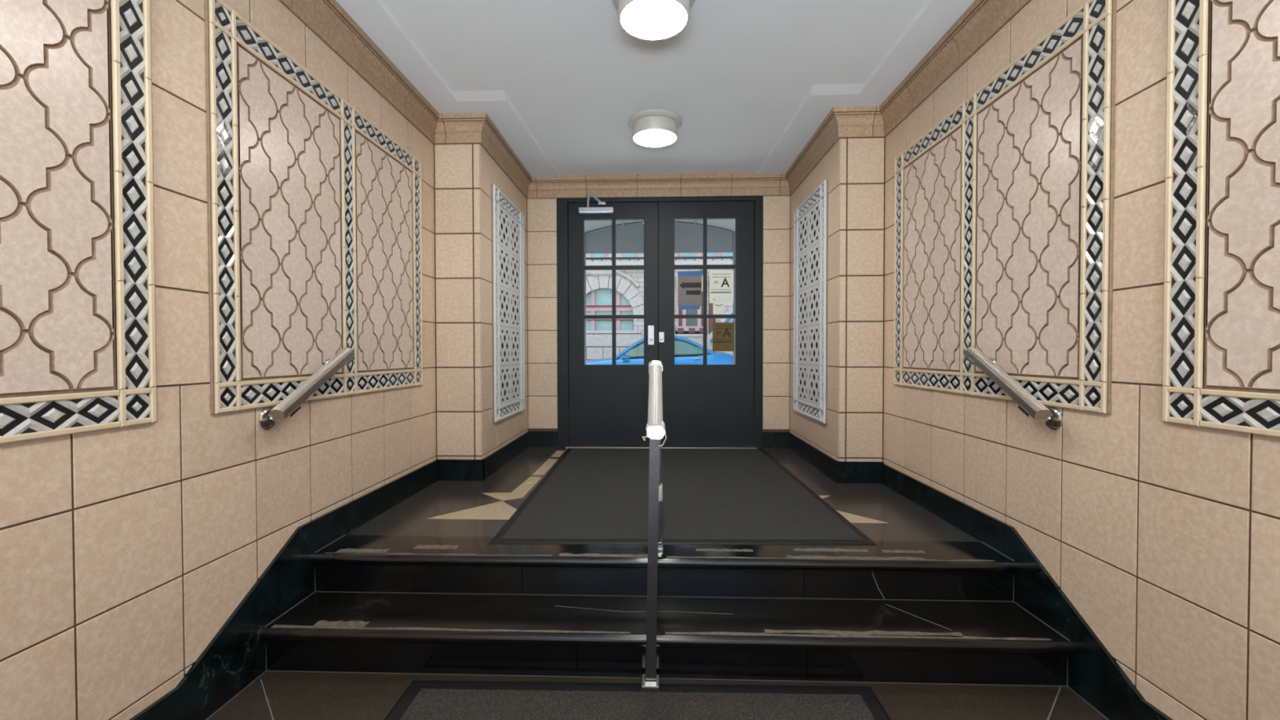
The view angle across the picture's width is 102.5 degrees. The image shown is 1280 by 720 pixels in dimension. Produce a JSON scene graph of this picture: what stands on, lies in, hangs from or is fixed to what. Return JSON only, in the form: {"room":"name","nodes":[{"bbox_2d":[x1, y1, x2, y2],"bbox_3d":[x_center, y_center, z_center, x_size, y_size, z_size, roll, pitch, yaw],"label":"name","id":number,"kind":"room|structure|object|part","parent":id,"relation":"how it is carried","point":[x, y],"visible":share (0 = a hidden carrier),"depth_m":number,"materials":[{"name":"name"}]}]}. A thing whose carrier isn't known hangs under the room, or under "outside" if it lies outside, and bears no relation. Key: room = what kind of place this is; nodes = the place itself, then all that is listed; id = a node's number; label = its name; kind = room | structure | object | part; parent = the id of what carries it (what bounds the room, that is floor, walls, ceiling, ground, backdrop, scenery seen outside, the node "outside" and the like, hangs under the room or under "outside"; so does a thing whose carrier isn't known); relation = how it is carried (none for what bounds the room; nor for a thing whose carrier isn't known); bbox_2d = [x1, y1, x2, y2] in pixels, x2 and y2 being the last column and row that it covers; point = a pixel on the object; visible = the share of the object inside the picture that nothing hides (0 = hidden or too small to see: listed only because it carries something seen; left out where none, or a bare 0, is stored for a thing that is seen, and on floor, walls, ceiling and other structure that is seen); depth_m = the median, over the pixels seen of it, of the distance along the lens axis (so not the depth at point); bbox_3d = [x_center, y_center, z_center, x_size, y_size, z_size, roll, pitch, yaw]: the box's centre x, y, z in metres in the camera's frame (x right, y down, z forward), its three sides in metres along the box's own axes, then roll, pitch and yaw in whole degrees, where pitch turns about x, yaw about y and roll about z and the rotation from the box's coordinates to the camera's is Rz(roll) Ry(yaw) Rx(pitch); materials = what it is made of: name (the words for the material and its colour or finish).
{"room":"building entrance hall","nodes":[
{"label":"building entrance hall","id":0,"kind":"room"},
{"bbox_2d":[0,0,435,719],"bbox_3d":[-1.612,-0.212,0.417,0.250,3.037,6.334,0,1,2],"label":"wall","id":1,"kind":"structure","parent":0,"point":[125,551],"depth_m":1.61,"materials":[{"name":"tile"}]},
{"bbox_2d":[0,0,157,444],"bbox_3d":[-1.468,-0.510,0.753,0.016,1.414,1.545,0,1,2],"label":"tile panel","id":2,"kind":"object","parent":1,"relation":"attached to","point":[77,309],"visible":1,"depth_m":1.31,"materials":[{"name":"tile"}]},
{"bbox_2d":[257,347,355,430],"bbox_3d":[-1.374,0.107,2.139,0.112,0.319,0.474,0,1,2],"label":"wall handrail","id":3,"kind":"object","parent":1,"relation":"attached to","point":[290,405],"visible":1,"depth_m":2.04,"materials":[{"name":"metal"}]},
{"bbox_3d":[-1.383,0.211,1.973,0.082,0.052,0.024,0,1,2],"label":"bracket arm","id":4,"kind":"part","parent":3,"relation":"part of","materials":[{"name":"silver metal"}]},
{"bbox_2d":[204,0,422,413],"bbox_3d":[-1.411,-0.537,2.487,0.016,1.414,1.548,0,1,2],"label":"tile panel","id":5,"kind":"object","parent":1,"relation":"attached to","point":[314,211],"visible":0.97,"depth_m":2.13,"materials":[{"name":"tile"}]},
{"bbox_2d":[128,431,557,719],"bbox_3d":[-1.406,0.979,1.125,0.494,0.533,7.312,0,1,6],"label":"baseboard","id":6,"kind":"structure","parent":1,"relation":"attached to","point":[236,655],"depth_m":2.03,"materials":[{"name":"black stone"}]},
{"bbox_2d":[280,0,1030,198],"bbox_3d":[0.029,-1.518,1.015,2.994,0.194,7.278,0,1,2],"label":"trim","id":7,"kind":"structure","parent":1,"relation":"attached to","point":[327,19],"depth_m":3.32,"materials":[{"name":"stone"}]},
{"bbox_2d":[433,142,528,459],"bbox_3d":[-1.330,-0.272,4.234,0.563,3.037,1.514,0,1,2],"label":"wall pier","id":8,"kind":"object","parent":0,"point":[464,174],"visible":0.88,"depth_m":3.48,"materials":[{"name":"tile"}]},
{"bbox_2d":[491,183,524,422],"bbox_3d":[-1.040,-0.412,4.110,0.024,1.716,0.830,0,1,2],"label":"grille panel","id":9,"kind":"object","parent":8,"relation":"attached to","point":[507,220],"visible":1,"depth_m":4.05,"materials":[{"name":"white metal"}]},
{"bbox_2d":[335,0,974,177],"bbox_3d":[0.029,-1.676,1.038,3.494,0.166,7.728,0,1,2],"label":"ceiling","id":10,"kind":"structure","parent":0,"point":[749,83],"depth_m":2.89,"materials":[{"name":"paint"}]},
{"bbox_2d":[613,0,694,40],"bbox_3d":[0.061,-1.566,2.270,0.368,0.127,0.368,0,1,2],"label":"ceiling light","id":11,"kind":"object","parent":10,"relation":"attached to","point":[644,20],"visible":1,"depth_m":2.26,"materials":[{"name":"metal"}]},
{"bbox_2d":[628,108,681,147],"bbox_3d":[0.103,-1.586,3.537,0.368,0.127,0.368,0,1,2],"label":"ceiling light","id":12,"kind":"object","parent":10,"relation":"attached to","point":[655,127],"visible":1,"depth_m":3.43,"materials":[{"name":"metal"}]},
{"bbox_2d":[633,128,676,146],"bbox_3d":[0.103,-1.529,3.538,0.295,0.014,0.295,0,1,2],"label":"diffuser","id":13,"kind":"object","parent":12,"relation":"attached to","point":[643,137],"depth_m":3.51,"materials":[{"name":"white"}]},
{"bbox_2d":[207,671,1106,719],"bbox_3d":[-0.013,1.290,-0.337,3.394,0.151,4.885,0,1,2],"label":"floor","id":14,"kind":"structure","parent":0,"point":[273,695],"depth_m":1.80,"materials":[{"name":"stone"}]},
{"bbox_2d":[383,680,891,719],"bbox_3d":[-0.055,1.200,0.352,1.675,0.008,3.062,0,1,2],"label":"entrance mat","id":15,"kind":"object","parent":14,"relation":"on","point":[423,700],"visible":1,"depth_m":1.76,"materials":[{"name":"rubber"}]},
{"bbox_2d":[205,534,1109,719],"bbox_3d":[0.062,1.009,1.932,2.986,0.344,0.935,0,1,2],"label":"staircase","id":16,"kind":"structure","parent":14,"relation":"on","point":[888,611],"depth_m":2.03,"materials":[{"name":"stone"}]},
{"bbox_2d":[640,360,666,691],"bbox_3d":[0.056,0.587,2.031,0.092,1.165,0.520,0,1,2],"label":"stair handrail","id":17,"kind":"object","parent":16,"relation":"on","point":[655,428],"visible":1,"depth_m":1.83,"materials":[{"name":"metal"}]},
{"bbox_3d":[0.046,0.709,1.843,0.052,0.926,0.036,0,1,2],"label":"post","id":18,"kind":"part","parent":17,"relation":"part of","materials":[{"name":"metal"}]},
{"bbox_3d":[0.074,0.447,2.248,0.042,0.775,0.051,0,1,2],"label":"post","id":19,"kind":"part","parent":17,"relation":"part of","materials":[{"name":"metal"}]},
{"bbox_3d":[0.074,0.678,2.226,0.066,0.215,0.022,0,1,2],"label":"guard plate","id":20,"kind":"part","parent":17,"relation":"part of","materials":[{"name":"metal"}]},
{"bbox_2d":[526,195,791,431],"bbox_3d":[0.164,-0.915,4.787,2.588,4.300,0.250,0,1,2],"label":"wall","id":21,"kind":"structure","parent":0,"point":[541,213],"depth_m":4.69,"materials":[{"name":"tile"}]},
{"bbox_2d":[568,201,657,445],"bbox_3d":[-0.244,-0.326,4.710,0.822,2.223,0.067,0,1,2],"label":"door","id":22,"kind":"structure","parent":21,"relation":"in","point":[608,404],"depth_m":4.70,"materials":[{"name":"paint"}]},
{"bbox_2d":[578,191,613,213],"bbox_3d":[-0.398,-1.413,4.617,0.313,0.168,0.137,0,1,2],"label":"door closer","id":23,"kind":"object","parent":22,"relation":"attached to","point":[588,210],"depth_m":4.63,"materials":[{"name":"metal"}]},
{"bbox_3d":[-0.460,-1.431,4.601,0.024,0.125,0.105,0,1,-16],"label":"arm","id":24,"kind":"part","parent":23,"relation":"part of","materials":[{"name":"metal"}]},
{"bbox_3d":[-0.390,-1.452,4.618,0.176,0.091,0.058,-1,1,-33],"label":"arm","id":25,"kind":"part","parent":23,"relation":"part of","materials":[{"name":"metal"}]},
{"bbox_3d":[0.101,-0.226,4.685,0.056,0.177,0.010,0,1,2],"label":"lock plate","id":26,"kind":"part","parent":22,"relation":"part of","materials":[{"name":"metal"}]},
{"bbox_2d":[556,195,763,448],"bbox_3d":[0.177,-0.327,4.706,1.866,2.327,0.092,0,1,2],"label":"door frame","id":27,"kind":"structure","parent":21,"relation":"attached to","point":[562,202],"depth_m":4.67,"materials":[{"name":"paint"}]},
{"bbox_2d":[565,444,757,448],"bbox_3d":[0.191,0.797,4.699,1.730,0.019,0.140,0,1,2],"label":"threshold","id":28,"kind":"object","parent":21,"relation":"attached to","point":[569,446],"depth_m":4.65,"materials":[{"name":"metal"}]},
{"bbox_2d":[657,200,754,445],"bbox_3d":[0.596,-0.327,4.689,0.882,2.223,0.082,0,1,2],"label":"door","id":29,"kind":"structure","parent":21,"relation":"in","point":[704,404],"depth_m":4.67,"materials":[{"name":"paint"}]},
{"bbox_3d":[0.196,-0.207,4.682,0.048,0.095,0.010,0,1,2],"label":"lock plate","id":30,"kind":"part","parent":29,"relation":"part of","materials":[{"name":"metal"}]},
{"bbox_2d":[677,270,702,309],"bbox_3d":[0.463,-0.641,4.689,0.238,0.361,0.002,0,1,2],"label":"arrow sign","id":31,"kind":"object","parent":29,"relation":"attached to","point":[689,282],"visible":1,"depth_m":4.69,"materials":[{"name":"grey paper"}]},
{"bbox_2d":[712,302,724,314],"bbox_3d":[0.717,-0.467,4.684,0.100,0.102,0.001,0,1,2],"label":"slip","id":32,"kind":"object","parent":29,"relation":"attached to","point":[717,308],"visible":1,"depth_m":4.68,"materials":[{"name":"white paper"}]},
{"bbox_2d":[709,270,733,302],"bbox_3d":[0.742,-0.669,4.680,0.220,0.300,0.002,0,1,2],"label":"notice sheet","id":33,"kind":"object","parent":29,"relation":"attached to","point":[721,282],"visible":1,"depth_m":4.68,"materials":[{"name":"white paper"}]},
{"bbox_2d":[712,322,733,351],"bbox_3d":[0.761,-0.211,4.686,0.197,0.265,0.002,0,1,2],"label":"notice sheet","id":34,"kind":"object","parent":29,"relation":"attached to","point":[722,332],"visible":1,"depth_m":4.69,"materials":[{"name":"brown paper"}]},
{"bbox_2d":[345,446,980,542],"bbox_3d":[0.120,0.932,3.695,3.394,0.241,2.593,0,1,2],"label":"floor","id":35,"kind":"structure","parent":0,"point":[443,508],"depth_m":2.90,"materials":[{"name":"stone"}]},
{"bbox_2d":[488,448,877,545],"bbox_3d":[0.208,0.811,3.453,1.793,0.008,2.310,0,1,2],"label":"entrance mat","id":36,"kind":"object","parent":35,"relation":"on","point":[589,495],"visible":1,"depth_m":2.90,"materials":[{"name":"rubber"}]},
{"bbox_2d":[790,136,884,461],"bbox_3d":[1.610,-0.275,4.136,0.543,3.037,1.514,0,1,2],"label":"wall pier","id":37,"kind":"object","parent":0,"point":[854,168],"visible":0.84,"depth_m":3.39,"materials":[{"name":"tile"}]},
{"bbox_2d":[793,179,828,423],"bbox_3d":[1.322,-0.415,4.024,0.024,1.716,0.830,0,1,2],"label":"grille panel","id":38,"kind":"object","parent":37,"relation":"attached to","point":[811,217],"visible":1,"depth_m":3.97,"materials":[{"name":"white metal"}]},
{"bbox_2d":[883,0,1279,719],"bbox_3d":[1.630,-0.216,0.310,0.250,3.037,6.334,0,1,2],"label":"wall","id":39,"kind":"structure","parent":0,"point":[1163,537],"depth_m":1.60,"materials":[{"name":"tile"}]},
{"bbox_2d":[762,431,1173,719],"bbox_3d":[1.478,0.975,1.027,0.453,0.533,7.308,0,1,-2],"label":"baseboard","id":40,"kind":"structure","parent":39,"relation":"attached to","point":[1094,674],"depth_m":2.04,"materials":[{"name":"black stone"}]},
{"bbox_2d":[893,0,1116,413],"bbox_3d":[1.567,-0.541,2.446,0.016,1.414,1.538,0,1,2],"label":"tile panel","id":41,"kind":"object","parent":39,"relation":"attached to","point":[1004,207],"visible":0.98,"depth_m":2.09,"materials":[{"name":"tile"}]},
{"bbox_2d":[964,346,1062,430],"bbox_3d":[1.508,0.102,2.092,0.112,0.318,0.458,0,1,2],"label":"wall handrail","id":42,"kind":"object","parent":39,"relation":"attached to","point":[1052,417],"visible":1,"depth_m":1.99,"materials":[{"name":"metal"}]},
{"bbox_3d":[1.506,0.206,1.935,0.082,0.052,0.024,0,1,2],"label":"bracket arm","id":43,"kind":"part","parent":42,"relation":"part of","materials":[{"name":"silver metal"}]},
{"bbox_2d":[1161,0,1279,437],"bbox_3d":[1.510,-0.514,0.732,0.016,1.414,1.545,0,1,2],"label":"tile panel","id":44,"kind":"object","parent":39,"relation":"attached to","point":[1221,330],"visible":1,"depth_m":1.35,"materials":[{"name":"tile"}]},
{"label":"outside","id":45,"kind":"structure","parent":0,"visible":0},
{"bbox_3d":[0.543,0.900,16.407,28.000,0.510,2.200,0,1,2],"label":"sidewalk","id":46,"kind":"object","parent":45,"visible":0},
{"bbox_2d":[586,252,733,359],"bbox_3d":[0.599,-3.730,18.254,18.000,8.690,3.360,0,1,2],"label":"building","id":47,"kind":"structure","parent":46,"relation":"on","point":[629,283],"depth_m":16.98,"materials":[{"name":"stone"}]},
{"bbox_3d":[-1.388,-3.930,17.191,0.400,1.250,0.030,0,1,2],"label":"pane","id":48,"kind":"part","parent":47,"relation":"part of","materials":[{"name":"glass"}]},
{"bbox_3d":[-1.195,-2.741,16.928,2.370,0.710,0.220,0,1,2],"label":"hood mould","id":49,"kind":"part","parent":47,"relation":"part of","materials":[{"name":"stone"}]},
{"bbox_3d":[-1.189,-0.933,17.056,2.400,0.100,0.160,0,1,2],"label":"window sill","id":50,"kind":"part","parent":47,"relation":"part of","materials":[{"name":"stone"}]},
{"bbox_3d":[-0.338,-3.931,17.156,0.400,1.250,0.030,0,1,2],"label":"pane","id":51,"kind":"part","parent":47,"relation":"part of","materials":[{"name":"glass"}]},
{"bbox_3d":[0.545,-3.269,16.612,18.000,0.120,0.060,0,1,2],"label":"balcony rail","id":52,"kind":"part","parent":47,"relation":"part of","materials":[{"name":"metal"}]},
{"bbox_3d":[1.339,-0.975,16.947,0.200,0.160,0.030,0,1,2],"label":"kick panel","id":53,"kind":"part","parent":47,"relation":"part of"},
{"bbox_3d":[1.684,-1.808,17.108,1.000,1.700,0.040,0,1,2],"label":"shop pane","id":54,"kind":"part","parent":47,"relation":"part of","materials":[{"name":"glass"}]},
{"bbox_3d":[1.611,-3.933,17.092,0.400,1.250,0.030,0,1,2],"label":"pane","id":55,"kind":"part","parent":47,"relation":"part of","materials":[{"name":"glass"}]},
{"bbox_3d":[1.691,-1.757,17.018,1.060,1.800,0.180,0,1,2],"label":"shop frame","id":56,"kind":"part","parent":47,"relation":"part of","materials":[{"name":"pink paint"}]},
{"bbox_3d":[1.709,-0.976,16.935,0.200,0.160,0.030,0,1,2],"label":"kick panel","id":57,"kind":"part","parent":47,"relation":"part of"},
{"bbox_3d":[2.310,-3.934,17.069,0.400,1.250,0.030,0,1,2],"label":"pane","id":58,"kind":"part","parent":47,"relation":"part of","materials":[{"name":"glass"}]},
{"bbox_3d":[2.960,-3.935,17.047,0.400,1.250,0.030,0,1,2],"label":"pane","id":59,"kind":"part","parent":47,"relation":"part of","materials":[{"name":"glass"}]},
{"bbox_2d":[706,305,733,355],"bbox_3d":[2.912,-0.693,16.249,2.450,2.671,1.070,0,1,2],"label":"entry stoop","id":60,"kind":"object","parent":46,"relation":"on","point":[731,309],"visible":0.08,"depth_m":15.80,"materials":[{"name":"stone"}]},
{"bbox_3d":[2.750,-1.264,15.750,1.219,1.512,0.080,0,1,2],"label":"slanted railing","id":61,"kind":"part","parent":60,"relation":"part of","materials":[{"name":"white paint"}]},
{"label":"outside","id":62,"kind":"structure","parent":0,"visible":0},
{"bbox_3d":[0.406,1.074,12.261,28.000,0.490,6.100,0,1,2],"label":"road","id":63,"kind":"object","parent":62,"visible":0},
{"bbox_2d":[586,335,733,364],"bbox_3d":[0.044,0.069,13.909,4.870,1.470,2.189,0,1,2],"label":"parked car","id":64,"kind":"object","parent":63,"relation":"on","point":[686,351],"visible":0.16,"depth_m":13.05,"materials":[{"name":"paint"}]},
{"bbox_2d":[621,354,629,359],"bbox_3d":[-0.369,-0.069,12.904,0.204,0.157,0.157,0,1,2],"label":"mirror","id":65,"kind":"object","parent":64,"relation":"attached to","point":[624,357],"depth_m":12.87,"materials":[{"name":"paint"}]},
{"bbox_3d":[0.607,-0.335,13.143,2.502,0.640,0.324,0,1,2],"label":"roof rail","id":66,"kind":"part","parent":64,"relation":"part of","materials":[{"name":"metal"}]},
{"bbox_3d":[0.633,-0.333,13.883,2.450,0.572,1.710,0,1,2],"label":"cabin glass","id":67,"kind":"part","parent":64,"relation":"part of","materials":[{"name":"glass"}]},
{"bbox_3d":[0.649,-0.416,13.197,1.694,0.301,0.157,0,1,2],"label":"window trim","id":68,"kind":"part","parent":64,"relation":"part of","materials":[{"name":"blue metal"}]},
{"bbox_3d":[0.606,-0.105,13.041,1.952,0.127,0.040,0,1,1],"label":"belt trim","id":69,"kind":"part","parent":64,"relation":"part of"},
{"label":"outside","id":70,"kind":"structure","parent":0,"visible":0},
{"bbox_3d":[0.235,1.045,7.077,28.000,0.510,4.272,0,1,2],"label":"sidewalk","id":71,"kind":"object","parent":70,"visible":0},
{"bbox_2d":[584,218,735,364],"bbox_3d":[0.226,-0.551,5.956,2.070,2.716,2.076,0,1,2],"label":"awning","id":72,"kind":"object","parent":71,"relation":"on","point":[688,233],"visible":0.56,"depth_m":6.96,"materials":[{"name":"grey fabric"}]},
{"bbox_3d":[0.258,-1.669,6.973,2.060,0.430,0.006,0,1,2],"label":"panel","id":73,"kind":"part","parent":72,"relation":"part of","materials":[{"name":"grey fabric"}]}
]}

